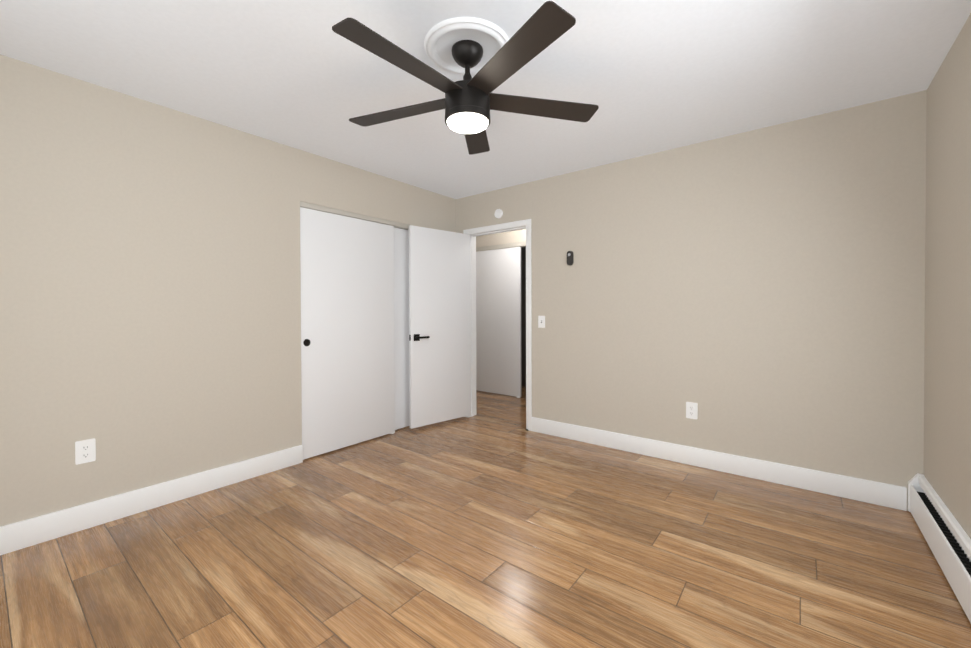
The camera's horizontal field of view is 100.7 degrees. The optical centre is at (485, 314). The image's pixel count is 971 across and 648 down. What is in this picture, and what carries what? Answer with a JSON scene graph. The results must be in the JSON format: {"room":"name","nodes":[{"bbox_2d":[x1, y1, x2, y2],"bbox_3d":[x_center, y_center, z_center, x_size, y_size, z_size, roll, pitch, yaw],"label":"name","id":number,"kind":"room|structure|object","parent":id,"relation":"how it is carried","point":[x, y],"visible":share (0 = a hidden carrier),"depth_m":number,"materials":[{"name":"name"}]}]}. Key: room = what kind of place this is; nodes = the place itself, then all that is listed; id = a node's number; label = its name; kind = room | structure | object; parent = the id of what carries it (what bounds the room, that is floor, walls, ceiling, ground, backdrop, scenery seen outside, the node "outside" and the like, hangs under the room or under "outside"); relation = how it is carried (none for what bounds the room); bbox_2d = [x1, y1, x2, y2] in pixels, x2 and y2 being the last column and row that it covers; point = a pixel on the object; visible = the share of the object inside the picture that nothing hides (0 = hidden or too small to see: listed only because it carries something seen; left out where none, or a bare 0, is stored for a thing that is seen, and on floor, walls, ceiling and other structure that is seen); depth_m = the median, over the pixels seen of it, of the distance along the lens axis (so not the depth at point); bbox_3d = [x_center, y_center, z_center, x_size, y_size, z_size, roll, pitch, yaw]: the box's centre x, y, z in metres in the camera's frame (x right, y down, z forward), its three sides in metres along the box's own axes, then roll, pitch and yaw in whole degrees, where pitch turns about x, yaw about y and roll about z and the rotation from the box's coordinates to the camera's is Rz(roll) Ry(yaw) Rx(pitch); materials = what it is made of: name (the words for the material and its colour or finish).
{"room":"empty bedroom","nodes":[
{"label":"empty bedroom","id":0,"kind":"room"},
{"bbox_2d":[0,54,455,526],"bbox_3d":[-1.583,-0.060,3.059,0.120,2.440,4.146,0,1,38],"label":"wall","id":1,"kind":"structure","parent":0,"point":[150,303],"depth_m":2.39,"materials":[{"name":"paint"}]},
{"bbox_2d":[75,438,95,464],"bbox_3d":[-2.183,0.748,2.196,0.009,0.125,0.079,0,1,38],"label":"electrical outlet","id":2,"kind":"object","parent":1,"relation":"attached to","point":[85,451],"visible":1,"depth_m":2.19,"materials":[{"name":"white plastic"}]},
{"bbox_2d":[0,445,302,554],"bbox_3d":[-2.073,1.100,2.332,0.017,0.138,2.075,0,1,38],"label":"baseboard","id":3,"kind":"structure","parent":1,"relation":"attached to","point":[19,535],"depth_m":2.35,"materials":[{"name":"white wood"}]},
{"bbox_2d":[300,201,408,229],"bbox_3d":[-0.944,0.128,3.865,0.101,2.042,1.751,0,1,38],"label":"trim","id":4,"kind":"structure","parent":1,"relation":"attached to","point":[373,219],"depth_m":3.51,"materials":[{"name":"grey wood"}]},
{"bbox_2d":[0,386,970,647],"bbox_3d":[-0.003,1.205,3.093,5.175,0.100,6.124,0,1,38],"label":"floor","id":5,"kind":"structure","parent":0,"point":[492,524],"depth_m":1.90,"materials":[{"name":"brown wood"}]},
{"bbox_2d":[300,207,394,459],"bbox_3d":[-1.174,0.149,3.524,0.037,1.986,0.921,0,1,38],"label":"panel","id":6,"kind":"object","parent":5,"relation":"attached to","point":[347,334],"visible":0.92,"depth_m":3.46,"materials":[{"name":"white wood"}]},
{"bbox_2d":[390,228,409,433],"bbox_3d":[-0.677,0.146,4.204,0.080,1.998,0.882,0,1,38],"label":"panel","id":7,"kind":"object","parent":5,"relation":"attached to","point":[401,320],"visible":0.35,"depth_m":4.01,"materials":[{"name":"white wood"}]},
{"bbox_2d":[0,0,970,198],"bbox_3d":[-0.110,-1.322,1.887,3.875,0.100,4.146,0,1,38],"label":"ceiling","id":8,"kind":"structure","parent":0,"point":[647,77],"depth_m":2.08,"materials":[{"name":"paint"}]},
{"bbox_2d":[424,17,508,74],"bbox_3d":[-0.086,-1.260,1.923,0.410,0.025,0.410,0,1,38],"label":"ceiling medallion","id":9,"kind":"object","parent":8,"relation":"attached to","point":[442,38],"visible":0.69,"depth_m":1.84,"materials":[{"name":"white plastic"}]},
{"bbox_2d":[332,1,598,154],"bbox_3d":[-0.117,-1.078,1.894,1.294,0.373,1.247,0,1,38],"label":"ceiling fan","id":10,"kind":"object","parent":9,"relation":"hanging from","point":[468,103],"visible":1,"depth_m":1.82,"materials":[{"name":"brown metal"}]},
{"bbox_2d":[476,247,520,397],"bbox_3d":[0.059,0.105,5.743,1.046,2.042,0.045,0,1,38],"label":"door","id":11,"kind":"structure","parent":0,"point":[498,321],"depth_m":5.63,"materials":[{"name":"white wood"}]},
{"bbox_2d":[476,229,525,386],"bbox_3d":[0.658,-0.088,5.009,3.840,2.440,1.928,0,1,38],"label":"wall","id":12,"kind":"structure","parent":0,"point":[502,238],"depth_m":6.19,"materials":[{"name":"paint"}]},
{"bbox_2d":[476,241,525,251],"bbox_3d":[0.409,-0.942,5.496,1.900,0.060,0.101,0,1,38],"label":"trim","id":13,"kind":"structure","parent":12,"relation":"attached to","point":[517,244],"depth_m":5.57,"materials":[{"name":"grey wood"}]},
{"bbox_2d":[456,90,926,510],"bbox_3d":[1.184,-0.073,3.448,3.755,2.440,0.120,0,1,38],"label":"wall","id":14,"kind":"structure","parent":0,"point":[759,294],"depth_m":2.84,"materials":[{"name":"paint"}]},
{"bbox_2d":[463,219,531,430],"bbox_3d":[0.147,0.103,4.263,0.873,2.077,0.152,0,1,38],"label":"door frame","id":15,"kind":"structure","parent":14,"relation":"attached to","point":[473,233],"depth_m":4.12,"materials":[{"name":"white wood"}]},
{"bbox_2d":[409,225,470,428],"bbox_3d":[-0.469,0.121,4.196,0.203,1.983,0.758,0,1,38],"label":"entry door","id":16,"kind":"structure","parent":15,"relation":"attached to","point":[439,336],"depth_m":4.14,"materials":[{"name":"white wood"}]},
{"bbox_2d":[494,209,502,218],"bbox_3d":[0.133,-1.043,4.165,0.096,0.096,0.028,0,1,38],"label":"smoke detector","id":17,"kind":"object","parent":14,"relation":"attached to","point":[498,213],"visible":1,"depth_m":4.15,"materials":[{"name":"white plastic"}]},
{"bbox_2d":[538,316,544,327],"bbox_3d":[0.537,0.071,3.869,0.072,0.117,0.017,0,1,38],"label":"light switch","id":18,"kind":"object","parent":14,"relation":"attached to","point":[541,321],"visible":1,"depth_m":3.87,"materials":[{"name":"white plastic"}]},
{"bbox_2d":[567,251,573,265],"bbox_3d":[0.768,-0.513,3.669,0.058,0.132,0.036,0,1,38],"label":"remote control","id":19,"kind":"object","parent":14,"relation":"attached to","point":[570,258],"visible":1,"depth_m":3.66,"materials":[{"name":"black plastic"}]},
{"bbox_2d":[686,402,697,419],"bbox_3d":[1.573,0.734,3.071,0.079,0.125,0.009,0,1,38],"label":"electrical outlet","id":20,"kind":"object","parent":14,"relation":"attached to","point":[691,410],"visible":1,"depth_m":3.07,"materials":[{"name":"white plastic"}]},
{"bbox_2d":[531,417,906,510],"bbox_3d":[1.463,1.081,3.158,2.570,0.138,0.014,0,1,38],"label":"baseboard","id":21,"kind":"structure","parent":14,"relation":"attached to","point":[868,491],"depth_m":2.86,"materials":[{"name":"white wood"}]},
{"bbox_2d":[923,14,970,538],"bbox_3d":[1.334,-0.044,0.695,0.120,2.440,4.026,0,1,38],"label":"wall","id":22,"kind":"structure","parent":0,"point":[947,416],"depth_m":1.93,"materials":[{"name":"paint"}]},
{"bbox_2d":[908,473,970,622],"bbox_3d":[1.301,1.054,0.811,0.062,0.225,3.889,0,1,38],"label":"heater","id":23,"kind":"object","parent":22,"relation":"attached to","point":[946,537],"visible":1,"depth_m":1.84,"materials":[{"name":"white metal"}]}
]}

